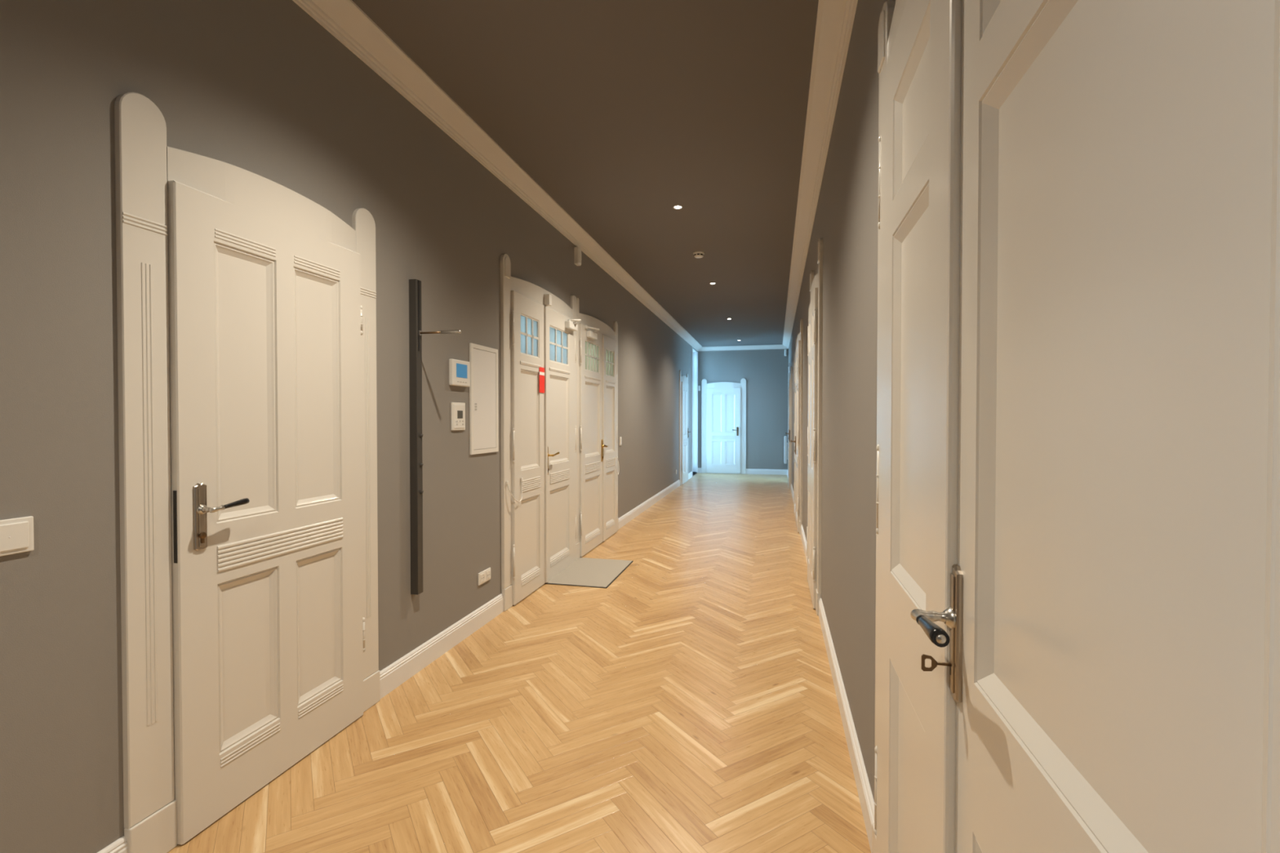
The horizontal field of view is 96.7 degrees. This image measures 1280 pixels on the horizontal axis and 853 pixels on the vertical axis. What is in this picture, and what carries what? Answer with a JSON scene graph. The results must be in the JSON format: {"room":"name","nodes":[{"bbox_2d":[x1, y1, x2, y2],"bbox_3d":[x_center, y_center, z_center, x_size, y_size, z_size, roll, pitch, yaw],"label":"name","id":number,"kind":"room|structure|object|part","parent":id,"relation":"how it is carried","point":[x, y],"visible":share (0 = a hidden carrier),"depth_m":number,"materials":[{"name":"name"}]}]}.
{"room":"apartment hallway","nodes":[
{"label":"apartment hallway","id":0,"kind":"room"},
{"bbox_2d":[0,0,697,852],"bbox_3d":[-0.678,-0.287,5.963,0.220,3.200,17.700,0,1,13],"label":"wall","id":1,"kind":"structure","parent":0,"point":[260,87],"depth_m":1.85,"materials":[{"name":"grey paint"}]},
{"bbox_2d":[0,515,34,556],"bbox_3d":[-1.631,0.285,1.433,0.016,0.092,0.165,0,1,13],"label":"light switch","id":2,"kind":"object","parent":1,"relation":"attached to","point":[16,535],"visible":1,"depth_m":1.47,"materials":[{"name":"white plastic"}]},
{"bbox_2d":[114,92,380,852],"bbox_3d":[-1.386,0.167,2.248,0.115,2.400,1.123,0,1,13],"label":"door","id":3,"kind":"structure","parent":1,"relation":"in","point":[246,306],"depth_m":2.04,"materials":[{"name":"white paint"}]},
{"bbox_3d":[-1.544,0.098,1.779,0.025,2.248,0.136,0,1,13],"label":"post","id":4,"kind":"part","parent":3,"relation":"part of","materials":[{"name":"white paint"}]},
{"bbox_3d":[-1.473,0.302,1.908,0.010,0.226,0.043,0,1,13],"label":"handle","id":5,"kind":"part","parent":3,"relation":"part of","materials":[{"name":"silver metal"}]},
{"bbox_3d":[-1.439,0.278,1.909,0.060,0.034,0.052,0,1,13],"label":"lever","id":6,"kind":"part","parent":3,"relation":"part of","materials":[{"name":"silver metal"}]},
{"bbox_3d":[-1.317,0.084,2.736,0.025,2.248,0.136,0,1,13],"label":"post","id":7,"kind":"part","parent":3,"relation":"part of","materials":[{"name":"white paint"}]},
{"bbox_2d":[97,471,692,852],"bbox_3d":[-0.683,1.256,5.446,0.018,0.129,16.648,0,1,13],"label":"baseboard","id":8,"kind":"structure","parent":1,"relation":"attached to","point":[397,673],"depth_m":3.36,"materials":[{"name":"white wood"}]},
{"bbox_2d":[408,279,461,595],"bbox_3d":[-1.100,0.059,3.072,0.294,1.707,0.048,0,1,13],"label":"coat rack","id":9,"kind":"object","parent":1,"relation":"attached to","point":[415,332],"visible":1,"depth_m":3.08,"materials":[{"name":"black metal"}]},
{"bbox_3d":[-1.220,0.059,3.101,0.046,1.707,0.048,0,1,13],"label":"rail","id":10,"kind":"part","parent":9,"relation":"part of","materials":[{"name":"black metal"}]},
{"bbox_3d":[-1.137,-0.507,3.077,0.135,0.010,0.011,0,1,13],"label":"hook arm","id":11,"kind":"part","parent":9,"relation":"part of","materials":[{"name":"brown metal"}]},
{"bbox_2d":[450,402,465,430],"bbox_3d":[-1.130,-0.063,3.543,0.016,0.172,0.148,0,1,13],"label":"thermostat","id":12,"kind":"object","parent":1,"relation":"attached to","point":[457,409],"visible":1,"depth_m":3.53,"materials":[{"name":"white plastic"}]},
{"bbox_3d":[-1.126,-0.063,3.542,0.005,0.148,0.124,0,1,13],"label":"control panel","id":13,"kind":"part","parent":12,"relation":"part of","materials":[{"name":"white plastic"}]},
{"bbox_2d":[448,359,470,386],"bbox_3d":[-1.122,-0.332,3.545,0.030,0.160,0.206,0,1,13],"label":"monitor","id":14,"kind":"object","parent":1,"relation":"attached to","point":[459,370],"visible":1,"depth_m":3.51,"materials":[{"name":"white plastic"}]},
{"bbox_2d":[469,342,498,454],"bbox_3d":[-1.056,-0.182,3.865,0.012,0.724,0.370,0,1,13],"label":"electrical panel","id":15,"kind":"object","parent":1,"relation":"attached to","point":[483,388],"visible":1,"depth_m":3.84,"materials":[{"name":"white plastic"}]},
{"bbox_2d":[477,567,490,585],"bbox_3d":[-1.056,1.020,3.873,0.016,0.081,0.162,0,1,13],"label":"wall socket","id":16,"kind":"object","parent":1,"relation":"attached to","point":[483,576],"visible":1,"depth_m":3.86,"materials":[{"name":"white plastic"}]},
{"bbox_2d":[292,0,702,351],"bbox_3d":[-0.499,-1.841,5.898,0.147,0.092,17.700,0,1,13],"label":"crown molding","id":17,"kind":"structure","parent":1,"relation":"attached to","point":[344,20],"depth_m":3.33,"materials":[{"name":"white paint"}]},
{"bbox_2d":[500,253,577,611],"bbox_3d":[-0.769,0.031,4.856,0.114,2.595,1.569,0,1,13],"label":"door","id":18,"kind":"structure","parent":1,"relation":"in","point":[539,430],"depth_m":4.63,"materials":[{"name":"white paint"}]},
{"bbox_3d":[-0.976,-0.038,4.162,0.031,2.435,0.120,0,1,13],"label":"post","id":19,"kind":"part","parent":18,"relation":"part of","materials":[{"name":"white paint"}]},
{"bbox_2d":[506,477,523,502],"bbox_3d":[-0.924,0.479,4.230,0.034,0.176,0.217,0,1,19],"label":"cable","id":20,"kind":"object","parent":18,"relation":"attached to","point":[522,478],"visible":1,"depth_m":4.26,"materials":[{"name":"white plastic"}]},
{"bbox_2d":[538,367,544,392],"bbox_3d":[-0.811,-0.384,4.703,0.004,0.210,0.104,0,1,13],"label":"door sign","id":21,"kind":"object","parent":18,"relation":"attached to","point":[541,370],"visible":1,"depth_m":4.70,"materials":[{"name":"red plastic"}]},
{"bbox_2d":[543,293,551,306],"bbox_3d":[-0.776,-1.065,4.793,0.050,0.090,0.060,0,1,13],"label":"sensor","id":22,"kind":"object","parent":18,"relation":"attached to","point":[547,297],"depth_m":4.77,"materials":[{"name":"white plastic"}]},
{"bbox_2d":[564,319,581,331],"bbox_3d":[-0.614,-0.966,5.345,0.131,0.114,0.275,0,1,13],"label":"door closer","id":23,"kind":"object","parent":18,"relation":"attached to","point":[571,326],"depth_m":5.28,"materials":[{"name":"white metal"}]},
{"bbox_3d":[-0.646,-0.059,5.569,0.024,2.435,0.120,0,1,13],"label":"post","id":24,"kind":"part","parent":18,"relation":"part of","materials":[{"name":"white paint"}]},
{"bbox_2d":[573,246,581,266],"bbox_3d":[-0.612,-1.685,5.629,0.054,0.165,0.085,0,1,13],"label":"sensor","id":25,"kind":"object","parent":1,"relation":"attached to","point":[577,251],"visible":1,"depth_m":5.59,"materials":[{"name":"white plastic"}]},
{"bbox_2d":[577,297,618,558],"bbox_3d":[-0.415,0.009,6.351,0.114,2.595,1.504,0,1,13],"label":"door","id":26,"kind":"structure","parent":1,"relation":"in","point":[597,519],"depth_m":6.19,"materials":[{"name":"white paint"}]},
{"bbox_3d":[-0.625,-0.060,5.660,0.024,2.435,0.060,0,1,13],"label":"post","id":27,"kind":"part","parent":26,"relation":"part of","materials":[{"name":"white paint"}]},
{"bbox_2d":[584,324,599,339],"bbox_3d":[-0.485,-0.973,5.889,0.131,0.114,0.275,0,1,13],"label":"door closer","id":28,"kind":"object","parent":26,"relation":"attached to","point":[592,335],"depth_m":5.85,"materials":[{"name":"white metal"}]},
{"bbox_3d":[-0.420,0.268,6.357,0.010,0.248,0.043,0,1,13],"label":"handle","id":29,"kind":"part","parent":26,"relation":"part of","materials":[{"name":"gold metal"}]},
{"bbox_3d":[-0.296,-0.081,7.031,0.031,2.435,0.120,0,1,13],"label":"post","id":30,"kind":"part","parent":26,"relation":"part of","materials":[{"name":"white paint"}]},
{"bbox_2d":[614,456,618,474],"bbox_3d":[-0.279,0.477,6.943,0.037,0.221,0.187,0,1,6],"label":"hinge","id":31,"kind":"object","parent":26,"relation":"attached to","point":[617,456],"visible":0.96,"depth_m":6.91,"materials":[{"name":"white metal"}]},
{"bbox_2d":[619,436,622,445],"bbox_3d":[-0.248,0.188,7.276,0.014,0.110,0.080,0,1,13],"label":"light switch","id":32,"kind":"object","parent":1,"relation":"attached to","point":[620,437],"visible":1,"depth_m":7.26,"materials":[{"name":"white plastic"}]},
{"bbox_2d":[679,369,690,485],"bbox_3d":[0.995,0.020,12.303,0.115,2.400,1.123,0,1,13],"label":"door","id":33,"kind":"structure","parent":1,"relation":"in","point":[683,380],"depth_m":12.15,"materials":[{"name":"white paint"}]},
{"bbox_3d":[0.837,-0.050,11.835,0.025,2.248,0.136,0,1,13],"label":"post","id":34,"kind":"part","parent":33,"relation":"part of","materials":[{"name":"white paint"}]},
{"bbox_2d":[691,347,697,474],"bbox_3d":[1.247,-0.346,14.037,0.235,3.080,1.000,0,1,13],"label":"window","id":35,"kind":"structure","parent":1,"relation":"in","point":[694,353],"depth_m":14.45,"materials":[{"name":"white glass"}]},
{"bbox_2d":[167,472,871,852],"bbox_3d":[0.524,1.317,5.702,2.269,0.001,17.720,0,1,13],"label":"floor","id":36,"kind":"structure","parent":0,"point":[687,703],"depth_m":2.52,"materials":[{"name":"brown wood"}]},
{"bbox_2d":[545,557,633,588],"bbox_3d":[-0.452,1.320,5.188,0.580,0.008,0.910,0,1,13],"label":"doormat","id":37,"kind":"object","parent":36,"relation":"on","point":[584,572],"visible":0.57,"depth_m":5.10,"materials":[{"name":"grey fabric"}]},
{"bbox_2d":[352,0,818,346],"bbox_3d":[0.524,-1.958,5.654,2.689,0.150,18.140,0,1,13],"label":"ceiling","id":38,"kind":"structure","parent":0,"point":[624,113],"depth_m":3.41,"materials":[{"name":"grey paint"}]},
{"bbox_2d":[672,204,682,208],"bbox_3d":[0.322,-1.869,4.850,0.084,0.006,0.084,0,1,13],"label":"recessed light","id":39,"kind":"object","parent":38,"relation":"in","point":[677,206],"visible":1,"depth_m":4.84,"materials":[{"name":"white"}]},
{"bbox_2d":[693,251,704,257],"bbox_3d":[0.640,-1.865,6.193,0.124,0.052,0.124,0,1,13],"label":"smoke detector","id":40,"kind":"object","parent":38,"relation":"attached to","point":[696,254],"visible":1,"depth_m":6.15,"materials":[{"name":"white plastic"}]},
{"bbox_3d":[0.640,-1.883,6.193,0.124,0.016,0.124,0,1,13],"label":"plate","id":41,"kind":"part","parent":40,"relation":"part of","materials":[{"name":"white plastic"}]},
{"bbox_2d":[697,348,788,473],"bbox_3d":[2.588,-0.411,14.397,2.249,3.200,0.220,0,1,13],"label":"wall","id":42,"kind":"structure","parent":0,"point":[765,371],"depth_m":14.19,"materials":[{"name":"grey paint"}]},
{"bbox_2d":[701,377,746,474],"bbox_3d":[2.103,-0.010,14.345,1.123,2.400,0.115,0,1,13],"label":"door","id":43,"kind":"structure","parent":42,"relation":"in","point":[723,404],"depth_m":14.36,"materials":[{"name":"white paint"}]},
{"bbox_3d":[1.635,-0.089,14.501,0.136,2.248,0.025,0,1,13],"label":"post","id":44,"kind":"part","parent":43,"relation":"part of","materials":[{"name":"white paint"}]},
{"bbox_3d":[2.592,-0.085,14.275,0.136,2.248,0.025,0,1,13],"label":"post","id":45,"kind":"part","parent":43,"relation":"part of","materials":[{"name":"white paint"}]},
{"bbox_2d":[697,344,787,351],"bbox_3d":[2.546,-1.962,14.195,2.249,0.092,0.147,0,1,13],"label":"crown molding","id":46,"kind":"structure","parent":42,"relation":"attached to","point":[770,346],"depth_m":14.19,"materials":[{"name":"white paint"}]},
{"bbox_2d":[697,467,787,475],"bbox_3d":[2.561,1.126,14.303,2.249,0.129,0.018,0,1,13],"label":"baseboard","id":47,"kind":"structure","parent":42,"relation":"attached to","point":[748,471],"depth_m":14.16,"materials":[{"name":"white wood"}]},
{"bbox_2d":[788,0,896,800],"bbox_3d":[1.725,-0.279,5.394,0.220,3.200,17.700,0,1,13],"label":"wall","id":48,"kind":"structure","parent":0,"point":[846,215],"depth_m":2.47,"materials":[{"name":"grey paint"}]},
{"bbox_2d":[783,435,787,463],"bbox_3d":[3.563,0.567,13.862,0.100,0.660,0.300,0,1,13],"label":"radiator","id":49,"kind":"object","parent":48,"relation":"attached to","point":[785,443],"visible":0.94,"depth_m":13.72,"materials":[{"name":"white metal"}]},
{"bbox_2d":[785,366,791,490],"bbox_3d":[3.013,0.030,11.569,0.115,2.400,1.123,0,1,13],"label":"door","id":50,"kind":"structure","parent":48,"relation":"in","point":[789,450],"depth_m":11.15,"materials":[{"name":"white paint"}]},
{"bbox_3d":[2.944,-0.038,11.079,0.025,2.248,0.136,0,1,13],"label":"post","id":51,"kind":"part","parent":50,"relation":"part of","materials":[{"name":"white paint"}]},
{"bbox_2d":[787,362,790,448],"bbox_3d":[3.464,-0.088,12.796,0.235,2.600,1.040,0,1,13],"label":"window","id":52,"kind":"structure","parent":48,"relation":"in","point":[789,362],"depth_m":13.28,"materials":[{"name":"white glass"}]},
{"bbox_2d":[790,318,803,534],"bbox_3d":[2.075,-0.009,7.605,0.114,2.595,1.649,0,1,13],"label":"door","id":53,"kind":"structure","parent":48,"relation":"in","point":[798,355],"depth_m":6.92,"materials":[{"name":"white paint"}]},
{"bbox_3d":[1.940,-0.078,6.852,0.031,2.435,0.120,0,1,13],"label":"post","id":54,"kind":"part","parent":53,"relation":"part of","materials":[{"name":"white paint"}]},
{"bbox_2d":[806,237,822,615],"bbox_3d":[1.378,-0.006,4.522,0.051,2.680,1.049,0,1,13],"label":"door","id":55,"kind":"structure","parent":48,"relation":"in","point":[815,346],"depth_m":4.14,"materials":[{"name":"white paint"}]},
{"bbox_3d":[1.495,-0.093,4.968,0.031,2.520,0.120,0,1,13],"label":"post","id":56,"kind":"part","parent":55,"relation":"part of","materials":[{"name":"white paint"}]},
{"bbox_3d":[1.282,-0.080,4.069,0.031,2.520,0.120,0,1,13],"label":"post","id":57,"kind":"part","parent":55,"relation":"part of","materials":[{"name":"white paint"}]},
{"bbox_2d":[782,0,857,348],"bbox_3d":[1.546,-1.834,5.414,0.147,0.092,17.700,0,1,13],"label":"crown molding","id":58,"kind":"structure","parent":48,"relation":"attached to","point":[835,18],"depth_m":3.32,"materials":[{"name":"white paint"}]},
{"bbox_2d":[786,471,874,852],"bbox_3d":[1.609,1.256,5.444,0.018,0.129,17.700,0,1,13],"label":"baseboard","id":59,"kind":"structure","parent":48,"relation":"attached to","point":[864,789],"depth_m":2.40,"materials":[{"name":"white wood"}]},
{"bbox_2d":[871,0,1279,852],"bbox_3d":[0.496,0.089,0.927,0.112,2.595,1.664,0,1,13],"label":"door","id":60,"kind":"structure","parent":48,"relation":"in","point":[1077,504],"depth_m":0.58,"materials":[{"name":"white paint"}]},
{"bbox_3d":[0.712,-0.002,1.666,0.031,2.435,0.120,0,1,13],"label":"post","id":61,"kind":"part","parent":60,"relation":"part of","materials":[{"name":"white paint"}]},
{"bbox_3d":[0.468,0.307,0.910,0.062,0.034,0.052,0,1,13],"label":"lever","id":62,"kind":"part","parent":60,"relation":"part of","materials":[{"name":"silver metal"}]},
{"bbox_2d":[920,653,951,675],"bbox_3d":[0.479,0.384,0.918,0.047,0.029,0.010,0,1,13],"label":"key","id":63,"kind":"object","parent":60,"relation":"attached to","point":[934,663],"visible":1,"depth_m":0.92,"materials":[{"name":"brown metal"}]},
{"bbox_3d":[0.504,0.329,0.911,0.010,0.216,0.044,0,1,13],"label":"handle","id":64,"kind":"part","parent":60,"relation":"part of","materials":[{"name":"silver metal"}]}
]}

